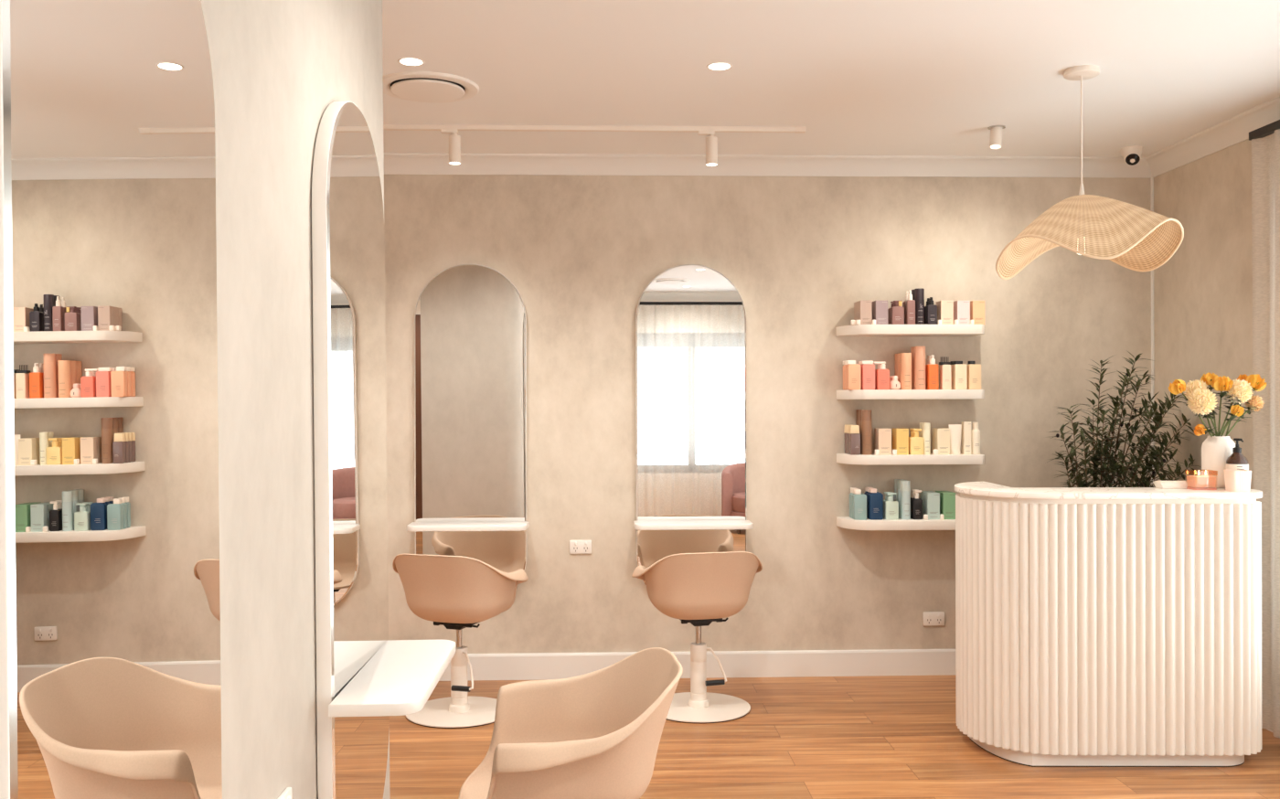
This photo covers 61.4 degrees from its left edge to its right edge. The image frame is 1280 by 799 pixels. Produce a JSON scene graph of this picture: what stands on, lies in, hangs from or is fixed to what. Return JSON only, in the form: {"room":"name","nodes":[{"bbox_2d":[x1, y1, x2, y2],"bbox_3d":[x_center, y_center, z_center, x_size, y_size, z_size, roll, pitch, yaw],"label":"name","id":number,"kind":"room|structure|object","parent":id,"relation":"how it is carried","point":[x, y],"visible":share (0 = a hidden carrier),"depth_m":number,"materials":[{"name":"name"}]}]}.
{"room":"salon","nodes":[
{"label":"salon","id":0,"kind":"room"},
{"bbox_2d":[200,0,390,798],"bbox_3d":[-1.054,0.079,1.793,0.740,2.808,2.815,-1,0,-2],"label":"wall","id":1,"kind":"structure","parent":0,"point":[277,66],"depth_m":2.04,"materials":[{"name":"beige paint"}]},
{"bbox_2d":[0,0,222,798],"bbox_3d":[-0.654,0.200,1.365,0.041,1.828,0.585,-1,0,-2],"label":"arched mirror","id":2,"kind":"object","parent":1,"relation":"attached to","point":[111,687],"visible":1,"depth_m":1.28,"materials":[{"name":"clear mirror"}]},
{"bbox_2d":[277,787,292,798],"bbox_3d":[-0.681,0.791,2.053,0.018,0.072,0.115,-1,0,-2],"label":"power outlet","id":3,"kind":"object","parent":1,"relation":"attached to","point":[287,794],"visible":1,"depth_m":2.08,"materials":[{"name":"white plastic"}]},
{"bbox_2d":[311,101,389,798],"bbox_3d":[-0.692,0.200,2.613,0.041,1.828,0.585,-1,0,-2],"label":"arched mirror","id":4,"kind":"object","parent":1,"relation":"attached to","point":[348,232],"visible":0.99,"depth_m":2.48,"materials":[{"name":"grey mirror"}]},
{"bbox_2d":[328,640,455,717],"bbox_3d":[-0.571,0.652,2.576,0.190,0.028,0.610,-1,0,-2],"label":"ledge","id":5,"kind":"object","parent":4,"relation":"attached to","point":[400,677],"visible":1,"depth_m":2.46,"materials":[{"name":"white"}]},
{"bbox_2d":[384,174,1151,653],"bbox_3d":[-0.313,0.094,5.776,6.405,2.758,0.120,0,0,-2],"label":"wall","id":6,"kind":"structure","parent":0,"point":[581,253],"depth_m":5.75,"materials":[{"name":"beige paint"}]},
{"bbox_2d":[414,263,526,586],"bbox_3d":[-0.890,0.196,5.676,0.585,1.828,0.040,0,0,-2],"label":"arched mirror","id":7,"kind":"object","parent":6,"relation":"attached to","point":[470,319],"visible":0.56,"depth_m":5.66,"materials":[{"name":"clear mirror"}]},
{"bbox_2d":[406,521,528,532],"bbox_3d":[-0.885,0.650,5.561,0.610,0.028,0.190,0,0,-2],"label":"ledge","id":8,"kind":"object","parent":7,"relation":"attached to","point":[506,526],"visible":1,"depth_m":5.47,"materials":[{"name":"white"}]},
{"bbox_2d":[569,540,591,554],"bbox_3d":[-0.314,0.775,5.707,0.115,0.072,0.018,0,0,-2],"label":"power outlet","id":9,"kind":"object","parent":6,"relation":"attached to","point":[576,547],"visible":1,"depth_m":5.70,"materials":[{"name":"white plastic"}]},
{"bbox_2d":[635,264,746,586],"bbox_3d":[0.271,0.193,5.715,0.585,1.828,0.040,0,0,-2],"label":"arched mirror","id":10,"kind":"object","parent":6,"relation":"attached to","point":[690,319],"visible":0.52,"depth_m":5.69,"materials":[{"name":"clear mirror"}]},
{"bbox_2d":[633,520,752,530],"bbox_3d":[0.276,0.647,5.600,0.610,0.028,0.190,0,0,-2],"label":"ledge","id":11,"kind":"object","parent":10,"relation":"attached to","point":[652,525],"visible":1,"depth_m":5.51,"materials":[{"name":"white"}]},
{"bbox_2d":[438,649,955,681],"bbox_3d":[-0.307,1.405,5.708,6.165,0.137,0.016,0,0,-2],"label":"baseboard","id":12,"kind":"structure","parent":6,"relation":"attached to","point":[880,662],"depth_m":5.73,"materials":[{"name":"white paint"}]},
{"bbox_2d":[383,152,1151,178],"bbox_3d":[-0.313,-1.239,5.670,6.165,0.092,0.092,0,0,-2],"label":"crown molding","id":13,"kind":"structure","parent":6,"relation":"attached to","point":[394,163],"depth_m":5.71,"materials":[{"name":"white paint"}]},
{"bbox_2d":[836,516,955,530],"bbox_3d":[1.421,0.645,5.670,0.735,0.050,0.209,0,0,-2],"label":"wall shelf","id":14,"kind":"object","parent":6,"relation":"attached to","point":[846,522],"visible":0.62,"depth_m":5.57,"materials":[{"name":"white laminate"}]},
{"bbox_2d":[851,488,858,519],"bbox_3d":[1.144,0.541,5.663,0.067,0.159,0.035,0,0,-2],"label":"shampoo bottle","id":15,"kind":"object","parent":14,"relation":"on","point":[853,494],"visible":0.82,"depth_m":5.65,"materials":[{"name":"teal"}]},
{"bbox_2d":[853,489,866,520],"bbox_3d":[1.145,0.541,5.619,0.067,0.159,0.035,0,0,-2],"label":"shampoo bottle","id":16,"kind":"object","parent":14,"relation":"on","point":[859,500],"visible":1,"depth_m":5.60,"materials":[{"name":"teal plastic"}]},
{"bbox_2d":[868,488,883,520],"bbox_3d":[1.228,0.540,5.622,0.068,0.162,0.037,0,0,-2],"label":"shampoo bottle","id":17,"kind":"object","parent":14,"relation":"on","point":[875,499],"visible":1,"depth_m":5.61,"materials":[{"name":"blue plastic"}]},
{"bbox_2d":[884,492,898,519],"bbox_3d":[1.311,0.551,5.627,0.067,0.138,0.047,0,0,-2],"label":"pump bottle","id":18,"kind":"object","parent":14,"relation":"on","point":[890,506],"visible":1,"depth_m":5.61,"materials":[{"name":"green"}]},
{"bbox_2d":[897,480,906,518],"bbox_3d":[1.384,0.520,5.690,0.048,0.201,0.049,0,0,-2],"label":"can","id":19,"kind":"object","parent":14,"relation":"on","point":[899,481],"visible":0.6,"depth_m":5.68,"materials":[{"name":"grey"}]},
{"bbox_2d":[900,480,910,519],"bbox_3d":[1.388,0.520,5.634,0.048,0.201,0.049,0,0,-2],"label":"can","id":20,"kind":"object","parent":14,"relation":"on","point":[905,485],"visible":1,"depth_m":5.61,"materials":[{"name":"grey"}]},
{"bbox_2d":[911,490,922,519],"bbox_3d":[1.445,0.544,5.632,0.048,0.151,0.041,0,0,-2],"label":"pump bottle","id":21,"kind":"object","parent":14,"relation":"on","point":[916,502],"visible":1,"depth_m":5.61,"materials":[{"name":"black plastic"}]},
{"bbox_2d":[922,491,936,517],"bbox_3d":[1.527,0.551,5.684,0.065,0.136,0.045,0,0,-2],"label":"carton","id":22,"kind":"object","parent":14,"relation":"on","point":[923,493],"visible":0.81,"depth_m":5.68,"materials":[{"name":"grey cardboard"}]},
{"bbox_2d":[925,492,939,519],"bbox_3d":[1.528,0.551,5.637,0.065,0.136,0.045,0,0,-2],"label":"carton","id":23,"kind":"object","parent":14,"relation":"on","point":[932,499],"visible":0.96,"depth_m":5.62,"materials":[{"name":"grey cardboard"}]},
{"bbox_2d":[940,491,955,519],"bbox_3d":[1.611,0.551,5.639,0.065,0.138,0.045,0,0,-2],"label":"carton","id":24,"kind":"object","parent":14,"relation":"on","point":[947,498],"visible":0.92,"depth_m":5.62,"materials":[{"name":"green cardboard"}]},
{"bbox_2d":[836,324,984,336],"bbox_3d":[1.418,-0.367,5.670,0.735,0.050,0.209,0,0,-2],"label":"wall shelf","id":25,"kind":"object","parent":6,"relation":"attached to","point":[858,330],"visible":1,"depth_m":5.57,"materials":[{"name":"white laminate"}]},
{"bbox_2d":[858,300,872,324],"bbox_3d":[1.174,-0.455,5.625,0.060,0.128,0.045,0,0,-2],"label":"carton","id":26,"kind":"object","parent":25,"relation":"on","point":[865,316],"visible":0.9,"depth_m":5.60,"materials":[{"name":"beige"}]},
{"bbox_2d":[874,300,887,324],"bbox_3d":[1.257,-0.456,5.628,0.064,0.128,0.045,0,0,-2],"label":"carton","id":27,"kind":"object","parent":25,"relation":"on","point":[880,307],"visible":0.89,"depth_m":5.61,"materials":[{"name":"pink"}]},
{"bbox_2d":[890,300,904,324],"bbox_3d":[1.342,-0.456,5.629,0.062,0.129,0.043,0,0,-2],"label":"pump bottle","id":28,"kind":"object","parent":25,"relation":"on","point":[897,311],"visible":0.97,"depth_m":5.61,"materials":[{"name":"red"}]},
{"bbox_2d":[902,300,906,324],"bbox_3d":[1.409,-0.457,5.684,0.042,0.130,0.043,0,0,-2],"label":"bottle","id":29,"kind":"object","parent":25,"relation":"on","point":[903,304],"depth_m":5.66,"materials":[{"name":"beige"}]},
{"bbox_2d":[902,291,908,324],"bbox_3d":[1.409,-0.483,5.684,0.042,0.183,0.043,0,0,-2],"label":"spray bottle","id":30,"kind":"object","parent":25,"relation":"on","point":[907,293],"visible":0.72,"depth_m":5.67,"materials":[{"name":"red"}]},
{"bbox_2d":[905,290,915,324],"bbox_3d":[1.411,-0.483,5.632,0.042,0.183,0.043,0,0,-2],"label":"spray bottle","id":31,"kind":"object","parent":25,"relation":"on","point":[910,304],"visible":0.92,"depth_m":5.61,"materials":[{"name":"red"}]},
{"bbox_2d":[914,288,924,324],"bbox_3d":[1.460,-0.488,5.637,0.050,0.192,0.051,0,0,-2],"label":"can","id":32,"kind":"object","parent":25,"relation":"on","point":[919,293],"visible":0.87,"depth_m":5.62,"materials":[{"name":"grey"}]},
{"bbox_2d":[925,297,937,324],"bbox_3d":[1.522,-0.466,5.636,0.050,0.147,0.043,0,0,-2],"label":"spray bottle","id":33,"kind":"object","parent":25,"relation":"on","point":[931,310],"visible":0.98,"depth_m":5.62,"materials":[{"name":"grey plastic"}]},
{"bbox_2d":[938,300,953,324],"bbox_3d":[1.599,-0.456,5.639,0.065,0.127,0.045,0,0,-2],"label":"carton","id":34,"kind":"object","parent":25,"relation":"on","point":[945,307],"visible":0.89,"depth_m":5.62,"materials":[{"name":"beige cardboard"}]},
{"bbox_2d":[954,300,969,324],"bbox_3d":[1.684,-0.456,5.642,0.065,0.127,0.045,0,0,-2],"label":"carton","id":35,"kind":"object","parent":25,"relation":"on","point":[961,307],"visible":0.89,"depth_m":5.62,"materials":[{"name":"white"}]},
{"bbox_2d":[970,300,984,324],"bbox_3d":[1.766,-0.456,5.645,0.065,0.127,0.045,0,0,-2],"label":"carton","id":36,"kind":"object","parent":25,"relation":"on","point":[976,307],"visible":0.89,"depth_m":5.62,"materials":[{"name":"brown cardboard"}]},
{"bbox_2d":[836,452,984,465],"bbox_3d":[1.420,0.307,5.670,0.735,0.050,0.209,0,0,-2],"label":"wall shelf","id":37,"kind":"object","parent":6,"relation":"attached to","point":[872,459],"visible":0.96,"depth_m":5.57,"materials":[{"name":"white laminate"}]},
{"bbox_2d":[849,425,860,455],"bbox_3d":[1.119,0.206,5.618,0.052,0.154,0.035,0,0,-2],"label":"bottle","id":38,"kind":"object","parent":37,"relation":"on","point":[854,430],"visible":1,"depth_m":5.60,"materials":[{"name":"brown"}]},
{"bbox_2d":[858,409,861,454],"bbox_3d":[1.180,0.166,5.688,0.053,0.234,0.053,0,0,-2],"label":"can","id":39,"kind":"object","parent":37,"relation":"on","point":[859,410],"visible":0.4,"depth_m":5.67,"materials":[{"name":"brown"}]},
{"bbox_2d":[861,409,872,454],"bbox_3d":[1.182,0.166,5.630,0.053,0.234,0.053,0,0,-2],"label":"can","id":40,"kind":"object","parent":37,"relation":"on","point":[866,414],"visible":1,"depth_m":5.61,"materials":[{"name":"brown"}]},
{"bbox_2d":[876,428,891,454],"bbox_3d":[1.273,0.215,5.628,0.066,0.135,0.045,0,0,-2],"label":"carton","id":41,"kind":"object","parent":37,"relation":"on","point":[883,435],"visible":0.96,"depth_m":5.61,"materials":[{"name":"beige"}]},
{"bbox_2d":[894,428,908,454],"bbox_3d":[1.365,0.215,5.631,0.064,0.135,0.045,0,0,-2],"label":"carton","id":42,"kind":"object","parent":37,"relation":"on","point":[901,435],"visible":0.96,"depth_m":5.61,"materials":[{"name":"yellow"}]},
{"bbox_2d":[908,428,923,454],"bbox_3d":[1.441,0.215,5.633,0.068,0.134,0.043,0,0,-2],"label":"pump bottle","id":43,"kind":"object","parent":37,"relation":"on","point":[915,442],"visible":1,"depth_m":5.61,"materials":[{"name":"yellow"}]},
{"bbox_2d":[922,422,930,454],"bbox_3d":[1.496,0.199,5.634,0.041,0.165,0.041,0,0,-2],"label":"can","id":44,"kind":"object","parent":37,"relation":"on","point":[926,426],"visible":1,"depth_m":5.62,"materials":[{"name":"beige"}]},
{"bbox_2d":[935,428,949,454],"bbox_3d":[1.581,0.214,5.638,0.067,0.135,0.045,0,0,-2],"label":"carton","id":45,"kind":"object","parent":37,"relation":"on","point":[942,435],"visible":0.96,"depth_m":5.62,"materials":[{"name":"beige cardboard"}]},
{"bbox_2d":[948,424,961,454],"bbox_3d":[1.646,0.203,5.634,0.051,0.156,0.051,0,0,44],"label":"tube","id":46,"kind":"object","parent":37,"relation":"on","point":[955,430],"visible":1,"depth_m":5.63,"materials":[{"name":"beige plastic"}]},
{"bbox_2d":[961,421,970,454],"bbox_3d":[1.707,0.196,5.641,0.038,0.170,0.041,0,0,-2],"label":"carton","id":47,"kind":"object","parent":37,"relation":"on","point":[965,425],"visible":1,"depth_m":5.62,"materials":[{"name":"beige cardboard"}]},
{"bbox_2d":[970,422,980,454],"bbox_3d":[1.756,0.197,5.646,0.047,0.168,0.047,0,0,-2],"label":"bottle","id":48,"kind":"object","parent":37,"relation":"on","point":[975,432],"visible":1,"depth_m":5.63,"materials":[{"name":"beige plastic"}]},
{"bbox_2d":[836,389,984,399],"bbox_3d":[1.419,-0.031,5.670,0.735,0.050,0.209,0,0,-2],"label":"wall shelf","id":49,"kind":"object","parent":6,"relation":"attached to","point":[847,394],"visible":1,"depth_m":5.57,"materials":[{"name":"white laminate"}]},
{"bbox_2d":[846,360,860,389],"bbox_3d":[1.113,-0.132,5.621,0.067,0.154,0.041,0,0,-2],"label":"shampoo bottle","id":50,"kind":"object","parent":49,"relation":"on","point":[853,370],"visible":1,"depth_m":5.60,"materials":[{"name":"orange"}]},
{"bbox_2d":[861,360,874,389],"bbox_3d":[1.188,-0.131,5.623,0.068,0.151,0.041,0,0,-2],"label":"shampoo bottle","id":51,"kind":"object","parent":49,"relation":"on","point":[868,369],"visible":0.97,"depth_m":5.60,"materials":[{"name":"pink plastic"}]},
{"bbox_2d":[873,362,889,389],"bbox_3d":[1.258,-0.129,5.627,0.080,0.146,0.043,0,0,-2],"label":"pump bottle","id":52,"kind":"object","parent":49,"relation":"on","point":[882,375],"visible":0.97,"depth_m":5.61,"materials":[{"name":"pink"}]},
{"bbox_2d":[889,375,900,389],"bbox_3d":[1.332,-0.092,5.638,0.061,0.072,0.062,0,0,-2],"label":"jar","id":53,"kind":"object","parent":49,"relation":"on","point":[894,384],"visible":0.9,"depth_m":5.62,"materials":[{"name":"beige plastic"}]},
{"bbox_2d":[894,353,897,375],"bbox_3d":[1.387,-0.152,5.755,0.057,0.192,0.057,0,0,-2],"label":"can","id":54,"kind":"object","parent":49,"relation":"on","point":[895,355],"visible":0.26,"depth_m":5.74,"materials":[{"name":"brown"}]},
{"bbox_2d":[897,353,900,389],"bbox_3d":[1.389,-0.152,5.697,0.057,0.192,0.057,0,0,-2],"label":"can","id":55,"kind":"object","parent":49,"relation":"on","point":[899,355],"visible":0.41,"depth_m":5.68,"materials":[{"name":"brown"}]},
{"bbox_2d":[900,352,911,389],"bbox_3d":[1.391,-0.152,5.639,0.057,0.192,0.057,0,0,-2],"label":"can","id":56,"kind":"object","parent":49,"relation":"on","point":[905,357],"visible":0.9,"depth_m":5.61,"materials":[{"name":"brown plastic"}]},
{"bbox_2d":[910,346,914,389],"bbox_3d":[1.461,-0.170,5.700,0.058,0.228,0.058,0,0,-2],"label":"can","id":57,"kind":"object","parent":49,"relation":"on","point":[912,347],"visible":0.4,"depth_m":5.68,"materials":[{"name":"brown plastic"}]},
{"bbox_2d":[914,346,925,389],"bbox_3d":[1.463,-0.170,5.642,0.058,0.228,0.058,0,0,-2],"label":"can","id":58,"kind":"object","parent":49,"relation":"on","point":[919,351],"visible":0.9,"depth_m":5.62,"materials":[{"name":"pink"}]},
{"bbox_2d":[926,355,938,389],"bbox_3d":[1.528,-0.146,5.637,0.052,0.180,0.045,0,0,-2],"label":"spray bottle","id":59,"kind":"object","parent":49,"relation":"on","point":[932,369],"visible":0.98,"depth_m":5.62,"materials":[{"name":"orange plastic"}]},
{"bbox_2d":[938,356,951,389],"bbox_3d":[1.594,-0.142,5.639,0.056,0.171,0.045,0,0,-2],"label":"bottle","id":60,"kind":"object","parent":49,"relation":"on","point":[945,375],"visible":1,"depth_m":5.62,"materials":[{"name":"beige plastic"}]},
{"bbox_2d":[952,361,967,389],"bbox_3d":[1.672,-0.132,5.642,0.062,0.150,0.045,0,0,-2],"label":"shampoo bottle","id":61,"kind":"object","parent":49,"relation":"on","point":[959,369],"visible":0.98,"depth_m":5.62,"materials":[{"name":"beige plastic"}]},
{"bbox_2d":[966,361,981,389],"bbox_3d":[1.747,-0.132,5.644,0.064,0.150,0.045,0,0,-2],"label":"shampoo bottle","id":62,"kind":"object","parent":49,"relation":"on","point":[973,369],"visible":0.97,"depth_m":5.62,"materials":[{"name":"beige plastic"}]},
{"bbox_2d":[923,611,944,625],"bbox_3d":[1.572,1.169,5.771,0.115,0.072,0.018,0,0,-2],"label":"power outlet","id":63,"kind":"object","parent":6,"relation":"attached to","point":[930,618],"visible":1,"depth_m":5.77,"materials":[{"name":"white plastic"}]},
{"bbox_2d":[1150,177,1154,487],"bbox_3d":[2.764,0.063,5.814,0.017,2.531,0.017,0,0,-2],"label":"trim","id":64,"kind":"structure","parent":6,"relation":"attached to","point":[1151,178],"depth_m":5.81,"materials":[{"name":"white paint"}]},
{"bbox_2d":[382,0,1279,157],"bbox_3d":[-0.192,-1.335,2.096,6.565,0.100,7.643,0,0,-2],"label":"ceiling","id":65,"kind":"structure","parent":0,"point":[861,77],"depth_m":4.21,"materials":[{"name":"white paint"}]},
{"bbox_2d":[397,57,425,65],"bbox_3d":[-0.866,-1.283,4.086,0.100,0.005,0.100,0,0,-2],"label":"recessed light","id":66,"kind":"object","parent":65,"relation":"in","point":[407,61],"visible":1,"depth_m":4.08,"materials":[{"name":"white"}]},
{"bbox_2d":[383,71,479,102],"bbox_3d":[-0.868,-1.270,4.413,0.416,0.027,0.416,0,0,-2],"label":"ceiling vent","id":67,"kind":"object","parent":65,"relation":"in","point":[413,86],"visible":0.96,"depth_m":4.35,"materials":[{"name":"white"}]},
{"bbox_2d":[383,124,805,166],"bbox_3d":[-0.772,-1.195,5.037,3.105,0.178,0.055,0,0,-2],"label":"track light","id":68,"kind":"object","parent":65,"relation":"attached to","point":[454,140],"visible":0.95,"depth_m":5.04,"materials":[{"name":"white metal"}]},
{"bbox_2d":[706,62,732,70],"bbox_3d":[0.306,-1.286,4.152,0.100,0.005,0.100,0,0,-2],"label":"recessed light","id":69,"kind":"object","parent":65,"relation":"in","point":[716,66],"visible":1,"depth_m":4.15,"materials":[{"name":"white"}]},
{"bbox_2d":[987,125,1005,149],"bbox_3d":[1.683,-1.240,5.088,0.080,0.107,0.084,0,0,-2],"label":"ceiling spotlight","id":70,"kind":"object","parent":65,"relation":"attached to","point":[996,131],"visible":1,"depth_m":5.06,"materials":[{"name":"white metal"}]},
{"bbox_2d":[995,64,1183,279],"bbox_3d":[1.740,-0.892,4.208,0.675,0.796,0.669,0,0,7],"label":"rattan pendant","id":71,"kind":"object","parent":65,"relation":"hanging from","point":[1095,227],"visible":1,"depth_m":4.06,"materials":[{"name":"beige wicker"}]},
{"bbox_2d":[1120,145,1142,165],"bbox_3d":[2.516,-1.246,5.519,0.106,0.091,0.106,0,0,-2],"label":"security camera","id":72,"kind":"object","parent":65,"relation":"attached to","point":[1132,154],"visible":1,"depth_m":5.48,"materials":[{"name":"white plastic"}]},
{"bbox_2d":[389,674,1279,798],"bbox_3d":[-0.185,1.523,2.096,6.565,0.100,7.643,0,0,-2],"label":"floor","id":73,"kind":"structure","parent":0,"point":[869,737],"depth_m":4.43,"materials":[{"name":"brown wood"}]},
{"bbox_2d":[392,553,528,728],"bbox_3d":[-0.855,1.083,5.087,0.608,0.783,0.542,0,0,18],"label":"salon chair","id":74,"kind":"object","parent":73,"relation":"on","point":[454,592],"visible":0.99,"depth_m":4.92,"materials":[{"name":"beige plastic"}]},
{"bbox_2d":[458,647,682,798],"bbox_3d":[-0.172,1.059,2.651,0.542,0.828,0.608,0,0,-7],"label":"salon chair","id":75,"kind":"object","parent":73,"relation":"on","point":[597,734],"visible":1,"depth_m":2.69,"materials":[{"name":"beige plastic"}]},
{"bbox_2d":[631,551,762,723],"bbox_3d":[0.280,1.080,5.153,0.608,0.783,0.542,0,0,-12],"label":"salon chair","id":76,"kind":"object","parent":73,"relation":"on","point":[702,589],"visible":0.97,"depth_m":4.98,"materials":[{"name":"beige plastic"}]},
{"bbox_2d":[954,481,1262,767],"bbox_3d":[1.944,0.918,4.593,1.171,1.100,0.642,0,0,1],"label":"reception desk","id":77,"kind":"object","parent":73,"relation":"on","point":[1095,626],"depth_m":4.29,"materials":[{"name":"beige wood"}]},
{"bbox_2d":[1152,480,1188,489],"bbox_3d":[2.244,0.352,4.517,0.164,0.029,0.070,0,0,1],"label":"tray","id":78,"kind":"object","parent":77,"relation":"on","point":[1165,485],"visible":0.62,"depth_m":4.48,"materials":[{"name":"white ceramic"}]},
{"bbox_2d":[1186,470,1216,490],"bbox_3d":[2.319,0.328,4.456,0.100,0.078,0.090,0,0,1],"label":"candle","id":79,"kind":"object","parent":77,"relation":"on","point":[1199,482],"visible":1,"depth_m":4.42,"materials":[{"name":"orange glass"}]},
{"bbox_2d":[1201,436,1235,488],"bbox_3d":[2.444,0.258,4.555,0.131,0.216,0.131,0,0,-10],"label":"ribbed vase","id":80,"kind":"object","parent":77,"relation":"on","point":[1215,450],"visible":0.81,"depth_m":4.51,"materials":[{"name":"white ceramic"}]},
{"bbox_2d":[1168,379,1212,437],"bbox_3d":[2.329,0.124,4.530,0.210,0.426,0.079,0,0,-2],"label":"rose","id":81,"kind":"object","parent":80,"relation":"in","point":[1178,386],"visible":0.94,"depth_m":4.52,"materials":[{"name":"orange plant"}]},
{"bbox_2d":[1184,379,1219,436],"bbox_3d":[2.379,0.123,4.588,0.116,0.427,0.121,0,0,-2],"label":"chrysanthemum","id":82,"kind":"object","parent":80,"relation":"in","point":[1195,384],"visible":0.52,"depth_m":4.57,"materials":[{"name":"beige plant"}]},
{"bbox_2d":[1185,387,1218,436],"bbox_3d":[2.363,0.141,4.527,0.118,0.391,0.178,0,0,33],"label":"chrysanthemum","id":83,"kind":"object","parent":80,"relation":"in","point":[1201,401],"visible":1,"depth_m":4.48,"materials":[{"name":"beige plant"}]},
{"bbox_2d":[1193,424,1219,436],"bbox_3d":[2.389,0.217,4.527,0.138,0.238,0.078,0,0,-27],"label":"rose","id":84,"kind":"object","parent":80,"relation":"in","point":[1200,430],"visible":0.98,"depth_m":4.52,"materials":[{"name":"orange plant"}]},
{"bbox_2d":[1200,372,1224,435],"bbox_3d":[2.427,0.109,4.587,0.087,0.456,0.074,0,0,-18],"label":"rose","id":85,"kind":"object","parent":80,"relation":"in","point":[1208,378],"visible":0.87,"depth_m":4.57,"materials":[{"name":"orange"}]},
{"bbox_2d":[1208,375,1233,434],"bbox_3d":[2.442,0.116,4.534,0.098,0.440,0.084,0,0,39],"label":"rose","id":86,"kind":"object","parent":80,"relation":"in","point":[1222,384],"visible":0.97,"depth_m":4.53,"materials":[{"name":"orange plant"}]},
{"bbox_2d":[1220,405,1246,436],"bbox_3d":[2.473,0.177,4.510,0.076,0.318,0.100,0,0,-35],"label":"rose","id":87,"kind":"object","parent":80,"relation":"in","point":[1237,410],"visible":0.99,"depth_m":4.49,"materials":[{"name":"orange plant"}]},
{"bbox_2d":[1218,379,1253,436],"bbox_3d":[2.502,0.123,4.527,0.130,0.427,0.110,0,0,-2],"label":"chrysanthemum","id":88,"kind":"object","parent":80,"relation":"in","point":[1241,390],"visible":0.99,"depth_m":4.51,"materials":[{"name":"beige plant"}]},
{"bbox_2d":[1226,373,1247,434],"bbox_3d":[2.533,0.112,4.578,0.161,0.448,0.056,0,0,-36],"label":"rose","id":89,"kind":"object","parent":80,"relation":"in","point":[1242,377],"visible":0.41,"depth_m":4.60,"materials":[{"name":"orange plant"}]},
{"bbox_2d":[1220,373,1266,434],"bbox_3d":[2.533,0.113,4.556,0.213,0.447,0.085,0,0,-2],"label":"rose","id":90,"kind":"object","parent":80,"relation":"in","point":[1257,383],"visible":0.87,"depth_m":4.55,"materials":[{"name":"orange plant"}]},
{"bbox_2d":[1225,394,1264,436],"bbox_3d":[2.546,0.157,4.560,0.204,0.360,0.081,0,0,-15],"label":"bloom","id":91,"kind":"object","parent":80,"relation":"in","point":[1255,404],"visible":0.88,"depth_m":4.56,"materials":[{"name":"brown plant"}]},
{"bbox_2d":[1223,469,1251,491],"bbox_3d":[2.411,0.324,4.352,0.082,0.085,0.082,0,0,2],"label":"cup","id":92,"kind":"object","parent":77,"relation":"on","point":[1234,480],"visible":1,"depth_m":4.32,"materials":[{"name":"white ceramic"}]},
{"bbox_2d":[1226,437,1248,469],"bbox_3d":[2.462,0.261,4.448,0.084,0.210,0.084,0,0,-12],"label":"soap bottle","id":93,"kind":"object","parent":77,"relation":"on","point":[1236,461],"visible":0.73,"depth_m":4.42,"materials":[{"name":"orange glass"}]},
{"bbox_2d":[1046,351,1200,487],"bbox_3d":[2.394,0.606,5.358,0.760,1.720,0.400,0,0,-2],"label":"potted plant","id":94,"kind":"object","parent":73,"relation":"on","point":[1156,454],"visible":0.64,"depth_m":5.35,"materials":[{"name":"plant"}]},
{"bbox_2d":[1153,134,1270,489],"bbox_3d":[2.952,0.086,2.203,0.120,2.758,7.243,0,0,-2],"label":"wall","id":95,"kind":"structure","parent":0,"point":[1203,293],"depth_m":5.33,"materials":[{"name":"beige paint"}]},
{"bbox_2d":[1144,96,1279,177],"bbox_3d":[2.843,-1.247,2.199,0.092,0.092,7.243,0,0,-2],"label":"crown molding","id":96,"kind":"structure","parent":95,"relation":"attached to","point":[1235,130],"depth_m":5.16,"materials":[{"name":"white paint"}]},
{"bbox_2d":[1248,119,1279,140],"bbox_3d":[2.807,-1.167,1.772,0.034,0.036,5.992,0,0,-2],"label":"track","id":97,"kind":"object","parent":95,"relation":"attached to","point":[1269,129],"visible":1,"depth_m":4.65,"materials":[{"name":"black plastic"}]},
{"bbox_2d":[1251,128,1279,738],"bbox_3d":[2.814,0.142,1.840,0.090,2.577,5.827,0,0,-2],"label":"linen curtain","id":98,"kind":"object","parent":97,"relation":"hanging from","point":[1265,151],"visible":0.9,"depth_m":4.69,"materials":[{"name":"fabric"}]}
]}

